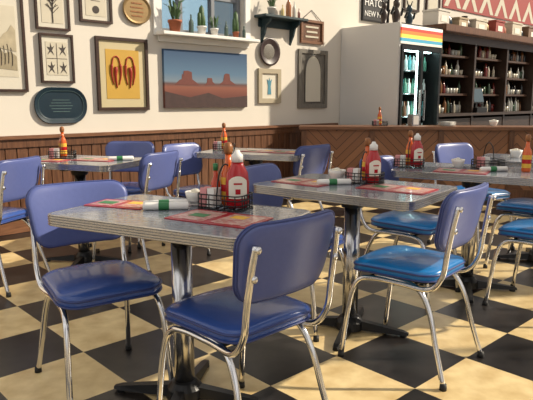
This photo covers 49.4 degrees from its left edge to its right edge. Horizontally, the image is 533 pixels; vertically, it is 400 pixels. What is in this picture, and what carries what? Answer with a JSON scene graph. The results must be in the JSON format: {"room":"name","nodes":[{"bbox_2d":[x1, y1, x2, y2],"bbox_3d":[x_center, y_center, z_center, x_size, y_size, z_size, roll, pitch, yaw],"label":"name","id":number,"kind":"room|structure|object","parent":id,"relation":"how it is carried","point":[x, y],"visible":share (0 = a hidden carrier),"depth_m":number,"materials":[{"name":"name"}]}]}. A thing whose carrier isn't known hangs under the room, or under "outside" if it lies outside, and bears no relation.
{"room":"restaurant","nodes":[
{"label":"restaurant","id":0,"kind":"room"},
{"bbox_2d":[0,0,163,205],"bbox_3d":[-3.210,-1.351,4.130,5.640,3.600,0.201,-9,13,-42],"label":"wall","id":1,"kind":"structure","parent":0,"point":[18,116],"depth_m":5.45,"materials":[{"name":"paint"}]},
{"bbox_2d":[0,0,28,91],"bbox_3d":[-2.237,-1.340,4.888,0.400,0.840,0.030,-9,13,-42],"label":"framed print","id":2,"kind":"object","parent":1,"relation":"attached to","point":[13,56],"visible":1,"depth_m":4.96,"materials":[{"name":"brown wood"}]},
{"bbox_2d":[34,0,70,30],"bbox_3d":[-1.901,-1.687,5.146,0.311,0.343,0.030,-9,13,-42],"label":"framed drawing","id":3,"kind":"object","parent":1,"relation":"attached to","point":[49,14],"visible":1,"depth_m":5.15,"materials":[{"name":"white paper"}]},
{"bbox_2d":[38,32,75,82],"bbox_3d":[-1.888,-1.275,5.229,0.310,0.430,0.030,-9,13,-42],"label":"print","id":4,"kind":"object","parent":1,"relation":"attached to","point":[56,51],"visible":1,"depth_m":5.22,"materials":[{"name":"white paper"}]},
{"bbox_2d":[34,87,86,123],"bbox_3d":[-1.879,-0.865,5.310,0.500,0.330,0.024,-9,13,-42],"label":"oval platter","id":5,"kind":"object","parent":1,"relation":"attached to","point":[52,105],"visible":1,"depth_m":5.30,"materials":[{"name":"teal ceramic"}]},
{"bbox_2d":[78,0,112,23],"bbox_3d":[-1.595,-1.828,5.411,0.325,0.336,0.030,-9,13,-42],"label":"framed certificate","id":6,"kind":"object","parent":1,"relation":"attached to","point":[93,11],"visible":1,"depth_m":5.42,"materials":[{"name":"white paper"}]},
{"bbox_2d":[94,36,149,110],"bbox_3d":[-1.403,-1.232,5.688,0.561,0.695,0.040,-9,13,-42],"label":"poster","id":7,"kind":"object","parent":1,"relation":"attached to","point":[122,68],"visible":1,"depth_m":5.68,"materials":[{"name":"yellow paper"}]},
{"bbox_2d":[122,0,150,23],"bbox_3d":[-1.276,-1.871,5.703,0.320,0.280,0.028,-9,13,-42],"label":"oval plaque","id":8,"kind":"object","parent":1,"relation":"attached to","point":[135,11],"visible":1,"depth_m":5.70,"materials":[{"name":"gold metal"}]},
{"bbox_2d":[0,133,300,207],"bbox_3d":[-2.087,-0.143,5.243,8.294,0.800,0.022,-9,13,-42],"label":"boards","id":9,"kind":"object","parent":1,"relation":"attached to","point":[288,140],"visible":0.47,"depth_m":6.25,"materials":[{"name":"brown wood"}]},
{"bbox_2d":[0,220,29,235],"bbox_3d":[-2.071,0.215,5.288,8.300,0.120,0.020,-9,13,-42],"label":"board","id":10,"kind":"object","parent":9,"relation":"attached to","point":[15,227],"visible":0.02,"depth_m":5.13,"materials":[{"name":"brown wood"}]},
{"bbox_2d":[0,123,337,148],"bbox_3d":[-2.075,-0.559,5.158,8.300,0.035,0.062,-9,13,-42],"label":"cap rail","id":11,"kind":"object","parent":9,"relation":"attached to","point":[46,136],"visible":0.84,"depth_m":5.89,"materials":[{"name":"brown wood"}]},
{"bbox_2d":[152,0,161,34],"bbox_3d":[-1.106,-2.269,5.803,0.100,1.200,0.024,-9,13,-42],"label":"window frame","id":12,"kind":"structure","parent":1,"relation":"attached to","point":[156,4],"depth_m":5.86,"materials":[{"name":"white paint"}]},
{"bbox_2d":[158,35,248,129],"bbox_3d":[-0.725,-0.883,6.535,1.220,1.860,0.231,-9,13,-42],"label":"panel underneath","id":13,"kind":"object","parent":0,"point":[174,118],"depth_m":6.38,"materials":[{"name":"paint"}]},
{"bbox_2d":[162,28,232,36],"bbox_3d":[-0.735,-1.831,6.383,1.100,0.040,0.050,-9,13,-42],"label":"rail","id":14,"kind":"object","parent":13,"relation":"on","point":[166,29],"visible":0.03,"depth_m":6.33,"materials":[{"name":"grey paint"}]},
{"bbox_2d":[161,0,174,27],"bbox_3d":[-1.036,-1.962,6.118,0.162,0.289,0.006,-9,13,-42],"label":"glass","id":15,"kind":"object","parent":14,"relation":"attached to","point":[165,12],"depth_m":6.10,"materials":[{"name":"blue"}]},
{"bbox_2d":[182,0,207,31],"bbox_3d":[-0.781,-2.026,6.348,0.339,0.335,0.006,-9,13,-42],"label":"glass","id":16,"kind":"object","parent":14,"relation":"attached to","point":[191,6],"depth_m":6.32,"materials":[{"name":"blue glass"}]},
{"bbox_2d":[214,1,232,34],"bbox_3d":[-0.490,-2.073,6.615,0.264,0.344,0.006,-9,13,-42],"label":"glass","id":17,"kind":"object","parent":14,"relation":"attached to","point":[223,11],"depth_m":6.61,"materials":[{"name":"blue glass"}]},
{"bbox_2d":[162,49,246,107],"bbox_3d":[-0.652,-1.322,6.382,1.131,0.602,0.039,-9,13,-42],"label":"canvas","id":18,"kind":"object","parent":13,"relation":"attached to","point":[191,79],"visible":1,"depth_m":6.33},
{"bbox_2d":[155,30,259,43],"bbox_3d":[-0.613,-1.754,6.263,1.300,0.035,0.200,-9,13,-42],"label":"board","id":19,"kind":"object","parent":13,"relation":"attached to","point":[163,32],"visible":1,"depth_m":6.14,"materials":[{"name":"white paint"}]},
{"bbox_2d":[163,0,184,31],"bbox_3d":[-0.928,-1.886,5.915,0.274,0.341,0.145,-9,13,-42],"label":"potted plant","id":20,"kind":"object","parent":19,"relation":"on","point":[174,24],"visible":0.91,"depth_m":5.88,"materials":[{"name":"green plant"}]},
{"bbox_2d":[168,19,181,31],"bbox_3d":[-0.936,-1.776,5.926,0.145,0.121,0.145,-9,13,-42],"label":"pot","id":21,"kind":"object","parent":20,"relation":"attached to","point":[174,24],"depth_m":5.88,"materials":[{"name":"ceramic"}]},
{"bbox_2d":[197,5,206,33],"bbox_3d":[-0.687,-1.907,6.139,0.106,0.308,0.106,-9,13,-42],"label":"potted cactus","id":22,"kind":"object","parent":19,"relation":"on","point":[201,22],"visible":0.93,"depth_m":6.11,"materials":[{"name":"green plant"}]},
{"bbox_2d":[207,16,218,34],"bbox_3d":[-0.565,-1.880,6.242,0.194,0.219,0.103,-9,13,-42],"label":"potted cactus","id":23,"kind":"object","parent":19,"relation":"on","point":[214,31],"visible":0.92,"depth_m":6.23,"materials":[{"name":"green plant"}]},
{"bbox_2d":[232,11,238,36],"bbox_3d":[-0.343,-1.954,6.456,0.078,0.291,0.078,0,10,2],"label":"potted cactus","id":24,"kind":"object","parent":19,"relation":"on","point":[235,24],"visible":0.95,"depth_m":6.43,"materials":[{"name":"plant"}]},
{"bbox_2d":[207,0,213,32],"bbox_3d":[-0.618,-2.382,6.399,0.050,1.138,0.070,-9,13,-42],"label":"stile","id":25,"kind":"object","parent":13,"relation":"on","point":[210,3],"visible":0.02,"depth_m":6.43,"materials":[{"name":"grey paint"}]},
{"bbox_2d":[233,0,239,36],"bbox_3d":[-0.347,-2.424,6.647,0.050,1.138,0.070,-9,13,-42],"label":"stile","id":26,"kind":"object","parent":13,"relation":"on","point":[236,7],"visible":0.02,"depth_m":6.67,"materials":[{"name":"grey paint"}]},
{"bbox_2d":[0,198,532,399],"bbox_3d":[1.000,0.438,4.642,14.000,0.100,19.000,0,10,0],"label":"floor","id":27,"kind":"structure","parent":0,"point":[279,365],"depth_m":2.89,"materials":[{"name":"tile"}]},
{"bbox_2d":[0,156,50,297],"bbox_3d":[-1.731,0.135,3.688,0.542,0.821,0.441,3,10,15],"label":"dining chair","id":28,"kind":"object","parent":27,"relation":"on","point":[18,176],"visible":0.79,"depth_m":3.56,"materials":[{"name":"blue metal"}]},
{"bbox_2d":[40,154,141,265],"bbox_3d":[-1.335,0.082,4.195,0.868,0.754,0.588,4,10,20],"label":"table","id":29,"kind":"object","parent":27,"relation":"on","point":[79,169],"visible":0.43,"depth_m":4.07,"materials":[{"name":"silver metal"}]},
{"bbox_2d":[48,136,76,158],"bbox_3d":[-1.480,-0.383,4.196,0.185,0.161,0.126,-1,10,-6],"label":"condiment caddy","id":30,"kind":"object","parent":29,"relation":"on","point":[53,153],"visible":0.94,"depth_m":4.15,"materials":[{"name":"black metal"}]},
{"bbox_2d":[59,126,66,155],"bbox_3d":[-1.483,-0.424,4.219,0.054,0.222,0.053,0,10,0],"label":"hot sauce bottle","id":31,"kind":"object","parent":30,"relation":"in","point":[63,144],"visible":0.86,"depth_m":4.20,"materials":[{"name":"orange glass"}]},
{"bbox_2d":[71,157,114,161],"bbox_3d":[-1.200,-0.288,4.111,0.300,0.005,0.200,3,10,17],"label":"menu","id":32,"kind":"object","parent":29,"relation":"on","point":[86,158],"visible":0.82,"depth_m":4.08,"materials":[{"name":"red paper"}]},
{"bbox_2d":[108,156,138,160],"bbox_3d":[-1.003,-0.294,4.074,0.215,0.032,0.031,-3,10,-17],"label":"roll","id":33,"kind":"object","parent":29,"relation":"on","point":[116,158],"visible":1,"depth_m":4.06,"materials":[{"name":"white fabric"}]},
{"bbox_2d":[25,179,173,399],"bbox_3d":[-0.692,0.360,2.381,0.441,0.821,0.542,-7,12,-33],"label":"dining chair","id":34,"kind":"object","parent":27,"relation":"on","point":[94,284],"visible":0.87,"depth_m":2.38,"materials":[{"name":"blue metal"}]},
{"bbox_2d":[89,141,153,248],"bbox_3d":[-1.197,-0.065,4.849,0.441,0.821,0.542,1,10,6],"label":"dining chair","id":35,"kind":"object","parent":27,"relation":"on","point":[113,148],"visible":0.38,"depth_m":5.00,"materials":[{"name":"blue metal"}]},
{"bbox_2d":[91,150,182,272],"bbox_3d":[-0.923,0.054,4.157,0.542,0.821,0.441,5,11,25],"label":"dining chair","id":36,"kind":"object","parent":27,"relation":"on","point":[157,170],"visible":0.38,"depth_m":3.96,"materials":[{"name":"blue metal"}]},
{"bbox_2d":[47,194,310,399],"bbox_3d":[-0.325,0.416,2.253,0.868,0.754,0.581,5,11,28],"label":"table","id":37,"kind":"object","parent":27,"relation":"on","point":[186,384],"visible":0.72,"depth_m":2.19,"materials":[{"name":"grey laminate"}]},
{"bbox_2d":[84,199,142,209],"bbox_3d":[-0.585,0.015,2.352,0.260,0.005,0.160,4,10,20],"label":"menu","id":38,"kind":"object","parent":37,"relation":"on","point":[109,203],"visible":0.83,"depth_m":2.33,"materials":[{"name":"red paper"}]},
{"bbox_2d":[143,199,197,202],"bbox_3d":[-0.378,0.013,2.294,0.215,0.032,0.031,-2,10,-12],"label":"roll","id":39,"kind":"object","parent":37,"relation":"on","point":[166,200],"visible":0.39,"depth_m":2.28,"materials":[{"name":"white fabric"}]},
{"bbox_2d":[143,202,198,209],"bbox_3d":[-0.368,0.023,2.238,0.215,0.032,0.031,-1,10,-5],"label":"roll","id":40,"kind":"object","parent":37,"relation":"on","point":[147,205],"visible":1,"depth_m":2.23,"materials":[{"name":"white fabric"}]},
{"bbox_2d":[185,189,199,205],"bbox_3d":[-0.285,-0.014,2.342,0.088,0.066,0.088,0,10,0],"label":"bowl","id":41,"kind":"object","parent":37,"relation":"on","point":[192,195],"visible":0.57,"depth_m":2.31,"materials":[{"name":"white ceramic"}]},
{"bbox_2d":[164,209,272,228],"bbox_3d":[-0.170,0.064,2.071,0.340,0.005,0.200,6,11,30],"label":"menu","id":42,"kind":"object","parent":37,"relation":"on","point":[227,219],"visible":0.98,"depth_m":2.05,"materials":[{"name":"red paper"}]},
{"bbox_2d":[198,163,252,211],"bbox_3d":[-0.160,-0.056,2.258,0.200,0.174,0.136,5,11,28],"label":"condiment caddy","id":43,"kind":"object","parent":37,"relation":"on","point":[209,197],"visible":0.93,"depth_m":2.23,"materials":[{"name":"black metal"}]},
{"bbox_2d":[211,163,219,186],"bbox_3d":[-0.200,-0.062,2.285,0.036,0.165,0.036,0,10,0],"label":"hot sauce bottle","id":44,"kind":"object","parent":43,"relation":"in","point":[215,165],"visible":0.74,"depth_m":2.27,"materials":[{"name":"red glass"}]},
{"bbox_2d":[221,142,232,205],"bbox_3d":[-0.150,-0.104,2.284,0.060,0.249,0.060,0,10,0],"label":"hot sauce bottle","id":45,"kind":"object","parent":43,"relation":"in","point":[228,148],"visible":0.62,"depth_m":2.26,"materials":[{"name":"orange"}]},
{"bbox_2d":[226,150,248,207],"bbox_3d":[-0.112,-0.082,2.234,0.091,0.221,0.072,-1,10,-6],"label":"ketchup bottle","id":46,"kind":"object","parent":43,"relation":"in","point":[237,178],"visible":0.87,"depth_m":2.21,"materials":[{"name":"red plastic"}]},
{"bbox_2d":[162,142,220,255],"bbox_3d":[-0.524,-0.036,4.680,0.542,0.821,0.441,7,12,36],"label":"dining chair","id":47,"kind":"object","parent":27,"relation":"on","point":[190,165],"visible":0.44,"depth_m":4.77,"materials":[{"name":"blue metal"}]},
{"bbox_2d":[194,148,299,164],"bbox_3d":[-0.090,-0.030,4.845,0.868,0.754,0.588,4,10,20],"label":"table","id":48,"kind":"object","parent":27,"relation":"on","point":[253,158],"visible":0.49,"depth_m":4.59,"materials":[{"name":"silver metal"}]},
{"bbox_2d":[213,131,234,150],"bbox_3d":[-0.360,-0.502,4.886,0.185,0.161,0.126,0,10,0],"label":"condiment caddy","id":49,"kind":"object","parent":48,"relation":"on","point":[217,146],"visible":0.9,"depth_m":4.84,"materials":[{"name":"black metal"}]},
{"bbox_2d":[156,209,342,399],"bbox_3d":[-0.074,0.424,2.010,0.441,0.821,0.542,-9,13,-43],"label":"dining chair","id":50,"kind":"object","parent":27,"relation":"on","point":[274,260],"visible":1,"depth_m":1.84,"materials":[{"name":"blue leather"}]},
{"bbox_2d":[245,163,343,341],"bbox_3d":[0.134,0.238,3.091,0.542,0.821,0.441,6,11,31],"label":"dining chair","id":51,"kind":"object","parent":27,"relation":"on","point":[257,173],"visible":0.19,"depth_m":3.15,"materials":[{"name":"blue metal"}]},
{"bbox_2d":[283,144,333,210],"bbox_3d":[0.222,-0.060,4.819,0.542,0.821,0.441,9,13,43],"label":"dining chair","id":52,"kind":"object","parent":27,"relation":"on","point":[313,158],"visible":0.37,"depth_m":4.58,"materials":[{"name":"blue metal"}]},
{"bbox_2d":[252,173,456,351],"bbox_3d":[0.430,0.298,2.943,0.868,0.754,0.588,8,12,37],"label":"table","id":53,"kind":"object","parent":27,"relation":"on","point":[352,199],"visible":0.79,"depth_m":2.87,"materials":[{"name":"grey laminate"}]},
{"bbox_2d":[271,177,325,186],"bbox_3d":[0.200,-0.094,2.987,0.300,0.005,0.200,8,13,39],"label":"menu","id":54,"kind":"object","parent":53,"relation":"on","point":[294,180],"visible":0.77,"depth_m":2.98,"materials":[{"name":"red paper"}]},
{"bbox_2d":[316,178,355,184],"bbox_3d":[0.357,-0.091,2.900,0.215,0.032,0.031,-2,10,-10],"label":"roll","id":55,"kind":"object","parent":53,"relation":"on","point":[319,181],"visible":1,"depth_m":2.88,"materials":[{"name":"white fabric"}]},
{"bbox_2d":[328,168,345,178],"bbox_3d":[0.370,-0.136,3.041,0.092,0.069,0.092,0,10,0],"label":"bowl","id":56,"kind":"object","parent":53,"relation":"on","point":[335,173],"visible":0.89,"depth_m":3.01,"materials":[{"name":"white ceramic"}]},
{"bbox_2d":[345,151,384,184],"bbox_3d":[0.500,-0.168,2.944,0.185,0.161,0.126,6,11,30],"label":"condiment caddy","id":57,"kind":"object","parent":53,"relation":"on","point":[352,173],"visible":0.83,"depth_m":2.92,"materials":[{"name":"black metal"}]},
{"bbox_2d":[362,138,370,179],"bbox_3d":[0.515,-0.208,2.964,0.054,0.222,0.053,0,10,0],"label":"hot sauce bottle","id":58,"kind":"object","parent":57,"relation":"in","point":[367,140],"visible":0.54,"depth_m":2.95,"materials":[{"name":"orange"}]},
{"bbox_2d":[365,142,380,182],"bbox_3d":[0.536,-0.190,2.910,0.084,0.205,0.067,-3,10,-17],"label":"ketchup bottle","id":59,"kind":"object","parent":57,"relation":"in","point":[373,159],"visible":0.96,"depth_m":2.89,"materials":[{"name":"red plastic"}]},
{"bbox_2d":[355,183,438,194],"bbox_3d":[0.620,-0.055,2.761,0.340,0.005,0.200,8,12,37],"label":"menu","id":60,"kind":"object","parent":53,"relation":"on","point":[381,187],"visible":0.95,"depth_m":2.74,"materials":[{"name":"red paper"}]},
{"bbox_2d":[339,22,442,124],"bbox_3d":[1.710,-1.261,7.961,1.000,2.120,0.990,-9,13,-42],"label":"cooler","id":61,"kind":"object","parent":27,"relation":"on","point":[395,67],"visible":0.66,"depth_m":7.61,"materials":[{"name":"grey metal"}]},
{"bbox_2d":[379,0,389,23],"bbox_3d":[1.511,-2.418,7.456,0.206,0.333,0.100,-9,13,-42],"label":"figurine","id":62,"kind":"object","parent":61,"relation":"on","point":[383,13],"visible":0.93,"depth_m":7.43,"materials":[{"name":"brown wood"}]},
{"bbox_2d":[390,0,403,21],"bbox_3d":[1.709,-2.491,7.630,0.257,0.417,0.125,-9,13,-42],"label":"figurine","id":63,"kind":"object","parent":61,"relation":"on","point":[396,13],"visible":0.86,"depth_m":7.59,"materials":[{"name":"brown wood"}]},
{"bbox_2d":[404,0,415,23],"bbox_3d":[1.929,-2.501,7.836,0.226,0.367,0.110,-9,13,-42],"label":"figurine","id":64,"kind":"object","parent":61,"relation":"on","point":[409,16],"visible":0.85,"depth_m":7.80,"materials":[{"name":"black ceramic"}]},
{"bbox_2d":[414,52,417,113],"bbox_3d":[1.972,-1.193,7.686,0.030,1.500,0.020,-9,13,-42],"label":"light","id":65,"kind":"object","parent":61,"relation":"on","point":[416,76],"depth_m":7.62,"materials":[{"name":"white plastic"}]},
{"bbox_2d":[404,50,430,53],"bbox_3d":[1.924,-1.951,7.608,0.800,0.020,0.040,-9,13,-42],"label":"light","id":66,"kind":"object","parent":61,"relation":"attached to","point":[404,50],"depth_m":7.59,"materials":[{"name":"white plastic"}]},
{"bbox_2d":[359,155,459,303],"bbox_3d":[0.857,0.161,3.539,0.542,0.821,0.441,9,13,41],"label":"dining chair","id":67,"kind":"object","parent":27,"relation":"on","point":[397,223],"visible":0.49,"depth_m":3.45,"materials":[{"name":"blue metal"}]},
{"bbox_2d":[299,125,532,199],"bbox_3d":[2.074,-0.471,7.088,3.350,0.860,0.480,1,10,4],"label":"half wall","id":68,"kind":"structure","parent":27,"relation":"on","point":[347,142],"depth_m":6.88,"materials":[{"name":"brown wood"}]},
{"bbox_2d":[407,114,419,125],"bbox_3d":[1.782,-0.970,7.032,0.100,0.140,0.124,-3,10,-17],"label":"napkin dispenser","id":69,"kind":"object","parent":68,"relation":"on","point":[413,119],"visible":0.99,"depth_m":6.98,"materials":[{"name":"silver metal"}]},
{"bbox_2d":[338,182,495,391],"bbox_3d":[0.673,0.321,2.613,0.542,0.821,0.441,8,13,40],"label":"dining chair","id":70,"kind":"object","parent":27,"relation":"on","point":[460,210],"visible":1,"depth_m":2.46,"materials":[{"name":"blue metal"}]},
{"bbox_2d":[391,162,532,302],"bbox_3d":[1.260,0.184,3.604,0.868,0.754,0.588,6,11,30],"label":"table","id":71,"kind":"object","parent":27,"relation":"on","point":[513,175],"visible":0.64,"depth_m":3.49,"materials":[{"name":"silver metal"}]},
{"bbox_2d":[393,141,424,167],"bbox_3d":[0.900,-0.290,3.654,0.185,0.161,0.126,4,10,20],"label":"condiment caddy","id":72,"kind":"object","parent":71,"relation":"on","point":[399,160],"visible":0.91,"depth_m":3.62,"materials":[{"name":"black metal"}]},
{"bbox_2d":[406,130,412,165],"bbox_3d":[0.910,-0.331,3.675,0.054,0.222,0.053,0,10,0],"label":"hot sauce bottle","id":73,"kind":"object","parent":72,"relation":"in","point":[410,133],"visible":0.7,"depth_m":3.66,"materials":[{"name":"orange glass"}]},
{"bbox_2d":[410,133,422,166],"bbox_3d":[0.941,-0.314,3.626,0.084,0.205,0.067,-3,10,-17],"label":"ketchup bottle","id":74,"kind":"object","parent":72,"relation":"in","point":[416,152],"visible":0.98,"depth_m":3.60,"materials":[{"name":"red plastic"}]},
{"bbox_2d":[451,158,464,167],"bbox_3d":[1.200,-0.234,3.633,0.084,0.063,0.083,0,10,0],"label":"bowl","id":75,"kind":"object","parent":71,"relation":"on","point":[457,162],"visible":1,"depth_m":3.61,"materials":[{"name":"white ceramic"}]},
{"bbox_2d":[433,168,489,174],"bbox_3d":[1.160,-0.173,3.441,0.300,0.005,0.200,5,11,28],"label":"menu","id":76,"kind":"object","parent":71,"relation":"on","point":[448,170],"visible":0.97,"depth_m":3.41,"materials":[{"name":"red paper"}]},
{"bbox_2d":[471,142,505,168],"bbox_3d":[1.370,-0.276,3.575,0.185,0.161,0.126,-2,10,-11],"label":"condiment caddy","id":77,"kind":"object","parent":71,"relation":"on","point":[483,161],"visible":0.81,"depth_m":3.53,"materials":[{"name":"black metal"}]},
{"bbox_2d":[479,166,507,171],"bbox_3d":[1.367,-0.185,3.442,0.215,0.032,0.031,-2,10,-11],"label":"roll","id":78,"kind":"object","parent":71,"relation":"on","point":[490,168],"visible":1,"depth_m":3.43,"materials":[{"name":"white fabric"}]},
{"bbox_2d":[521,134,531,171],"bbox_3d":[1.530,-0.276,3.403,0.054,0.222,0.053,0,10,0],"label":"hot sauce bottle","id":79,"kind":"object","parent":71,"relation":"on","point":[527,152],"visible":1,"depth_m":3.39,"materials":[{"name":"orange"}]},
{"bbox_2d":[427,142,514,254],"bbox_3d":[1.645,-0.029,4.639,0.441,0.821,0.542,-6,11,-30],"label":"dining chair","id":80,"kind":"object","parent":27,"relation":"on","point":[444,152],"visible":0.4,"depth_m":4.70,"materials":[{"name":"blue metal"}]},
{"bbox_2d":[423,23,532,125],"bbox_3d":[3.784,-1.592,9.678,4.360,2.190,0.665,-9,13,-42],"label":"bar cabinet","id":81,"kind":"object","parent":27,"relation":"on","point":[500,64],"visible":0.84,"depth_m":9.18,"materials":[{"name":"brown wood"}]},
{"bbox_2d":[422,8,450,25],"bbox_3d":[2.395,-2.563,8.196,0.320,0.227,0.270,-9,13,-42],"label":"storage box","id":82,"kind":"object","parent":81,"relation":"on","point":[437,15],"visible":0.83,"depth_m":8.09,"materials":[{"name":"beige paper"}]},
{"bbox_2d":[451,17,468,26],"bbox_3d":[2.797,-2.597,8.570,0.280,0.167,0.270,-9,13,-42],"label":"storage box","id":83,"kind":"object","parent":81,"relation":"on","point":[461,21],"visible":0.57,"depth_m":8.44,"materials":[{"name":"beige paper"}]},
{"bbox_2d":[469,18,487,29],"bbox_3d":[3.193,-2.669,8.931,0.380,0.187,0.270,-9,13,-42],"label":"storage box","id":84,"kind":"object","parent":81,"relation":"on","point":[474,23],"visible":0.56,"depth_m":8.78,"materials":[{"name":"beige paper"}]},
{"bbox_2d":[440,93,526,95],"bbox_3d":[3.718,-1.757,9.722,4.240,0.030,0.400,-9,13,-42],"label":"shelf","id":85,"kind":"object","parent":81,"relation":"attached to","point":[441,94],"depth_m":9.34,"materials":[{"name":"brown wood"}]},
{"bbox_2d":[441,74,527,80],"bbox_3d":[3.718,-2.023,9.676,4.240,0.030,0.400,-9,13,-42],"label":"shelf","id":86,"kind":"object","parent":81,"relation":"attached to","point":[447,77],"depth_m":9.17,"materials":[{"name":"brown wood"}]},
{"bbox_2d":[441,54,528,64],"bbox_3d":[3.718,-2.299,9.629,4.240,0.030,0.400,-9,13,-42],"label":"shelf","id":87,"kind":"object","parent":81,"relation":"attached to","point":[449,58],"depth_m":9.17,"materials":[{"name":"brown wood"}]},
{"bbox_2d":[439,111,532,116],"bbox_3d":[3.854,-1.446,9.627,4.300,0.040,0.340,-9,13,-42],"label":"countertop","id":88,"kind":"structure","parent":81,"relation":"on","point":[506,112],"depth_m":8.96,"materials":[{"name":"brown wood"}]},
{"bbox_2d":[473,88,486,112],"bbox_3d":[3.271,-1.545,8.969,0.340,0.378,0.160,-9,13,-42],"label":"cash register","id":89,"kind":"object","parent":88,"relation":"on","point":[478,94],"visible":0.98,"depth_m":8.95,"materials":[{"name":"black metal"}]},
{"bbox_2d":[487,20,505,32],"bbox_3d":[3.639,-2.760,9.337,0.320,0.227,0.270,-9,13,-42],"label":"storage box","id":90,"kind":"object","parent":81,"relation":"on","point":[494,25],"visible":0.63,"depth_m":9.20,"materials":[{"name":"red cardboard"}]},
{"bbox_2d":[504,22,522,35],"bbox_3d":[4.086,-2.840,9.744,0.380,0.247,0.270,-9,13,-42],"label":"storage box","id":91,"kind":"object","parent":81,"relation":"on","point":[515,28],"visible":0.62,"depth_m":9.60,"materials":[{"name":"beige cardboard"}]},
{"bbox_2d":[522,26,532,37],"bbox_3d":[4.555,-2.904,10.176,0.420,0.227,0.270,-9,13,-42],"label":"storage box","id":92,"kind":"object","parent":81,"relation":"on","point":[527,30],"visible":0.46,"depth_m":9.99,"materials":[{"name":"brown cardboard"}]},
{"bbox_2d":[481,153,532,260],"bbox_3d":[2.000,0.077,4.224,0.868,0.754,0.588,5,11,28],"label":"table","id":93,"kind":"object","parent":27,"relation":"on","point":[515,162],"visible":0.52,"depth_m":4.28,"materials":[{"name":"silver metal"}]},
{"bbox_2d":[510,148,522,157],"bbox_3d":[1.830,-0.345,4.253,0.092,0.069,0.092,0,10,0],"label":"bowl","id":94,"kind":"object","parent":93,"relation":"on","point":[515,153],"visible":1,"depth_m":4.23,"materials":[{"name":"white ceramic"}]},
{"bbox_2d":[482,218,532,305],"bbox_3d":[1.592,0.209,3.262,0.542,0.821,0.441,9,13,43],"label":"dining chair","id":95,"kind":"object","parent":27,"relation":"on","point":[521,230],"visible":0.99,"depth_m":3.27,"materials":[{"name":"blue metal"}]},
{"bbox_2d":[483,198,532,268],"bbox_3d":[1.872,0.081,4.001,0.542,0.821,0.441,9,13,43],"label":"dining chair","id":96,"kind":"object","parent":27,"relation":"on","point":[517,207],"visible":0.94,"depth_m":3.98,"materials":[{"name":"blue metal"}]},
{"bbox_2d":[240,0,532,125],"bbox_3d":[3.240,-2.370,10.043,9.740,3.600,0.201,-9,13,-42],"label":"wall","id":97,"kind":"structure","parent":0,"point":[336,15],"depth_m":7.35,"materials":[{"name":"paint"}]},
{"bbox_2d":[244,0,250,38],"bbox_3d":[-0.220,-2.409,6.615,0.080,1.200,0.024,-9,13,-42],"label":"window frame","id":98,"kind":"structure","parent":97,"relation":"attached to","point":[246,2],"depth_m":6.66,"materials":[{"name":"white paint"}]},
{"bbox_2d":[257,68,280,102],"bbox_3d":[0.036,-1.381,7.027,0.370,0.407,0.030,-9,13,-42],"label":"picture","id":99,"kind":"object","parent":97,"relation":"attached to","point":[268,80],"visible":1,"depth_m":7.02,"materials":[{"name":"brown wood"}]},
{"bbox_2d":[260,37,279,65],"bbox_3d":[0.036,-1.777,6.952,0.330,0.330,0.035,-9,13,-42],"label":"round wall plate","id":100,"kind":"object","parent":97,"relation":"attached to","point":[269,48],"visible":1,"depth_m":6.96,"materials":[{"name":"grey metal"}]},
{"bbox_2d":[254,13,307,45],"bbox_3d":[0.184,-2.028,6.940,0.720,0.310,0.200,-9,13,-42],"label":"shelf","id":101,"kind":"object","parent":97,"relation":"attached to","point":[265,20],"visible":1,"depth_m":6.92,"materials":[{"name":"blue paint"}]},
{"bbox_2d":[267,0,276,13],"bbox_3d":[0.063,-2.281,6.755,0.226,0.248,0.114,-9,13,-42],"label":"potted cactus","id":102,"kind":"object","parent":101,"relation":"on","point":[271,10],"visible":0.9,"depth_m":6.73,"materials":[{"name":"white ceramic"}]},
{"bbox_2d":[300,10,323,44],"bbox_3d":[0.582,-2.208,7.399,0.420,0.419,0.030,-9,13,-42],"label":"sign","id":103,"kind":"object","parent":97,"relation":"attached to","point":[312,31],"visible":0.87,"depth_m":7.41,"materials":[{"name":"brown wood"}]},
{"bbox_2d":[297,49,327,107],"bbox_3d":[0.602,-1.568,7.529,0.546,0.738,0.030,-9,13,-42],"label":"arched mirror frame","id":104,"kind":"object","parent":97,"relation":"attached to","point":[312,65],"visible":1,"depth_m":7.51,"materials":[{"name":"grey wood"}]},
{"bbox_2d":[361,0,389,22],"bbox_3d":[1.548,-2.716,8.224,0.620,0.380,0.030,-9,13,-42],"label":"letter sign","id":105,"kind":"object","parent":97,"relation":"attached to","point":[370,9],"visible":0.84,"depth_m":8.19,"materials":[{"name":"black metal"}]},
{"bbox_2d":[403,0,419,12],"bbox_3d":[2.200,-3.046,8.783,0.400,0.360,0.030,-9,13,-42],"label":"framed photo","id":106,"kind":"object","parent":97,"relation":"attached to","point":[416,3],"visible":0.82,"depth_m":8.84,"materials":[{"name":"beige paper"}]},
{"bbox_2d":[406,0,417,9],"bbox_3d":[2.194,-3.047,8.789,0.340,0.300,0.010,-9,13,-42],"label":"art","id":107,"kind":"object","parent":106,"relation":"attached to","point":[415,2],"depth_m":8.84,"materials":[{"name":"beige paper"}]},
{"bbox_2d":[425,0,440,9],"bbox_3d":[2.639,-3.066,9.194,0.400,0.360,0.030,-9,13,-42],"label":"framed photo","id":108,"kind":"object","parent":97,"relation":"attached to","point":[429,4],"visible":0.35,"depth_m":9.18,"materials":[{"name":"white paper"}]},
{"bbox_2d":[442,0,532,25],"bbox_3d":[4.759,-3.668,11.098,5.200,0.500,0.029,-9,13,-42],"label":"frieze","id":109,"kind":"object","parent":97,"relation":"attached to","point":[520,11],"visible":1,"depth_m":10.65,"materials":[{"name":"red paint"}]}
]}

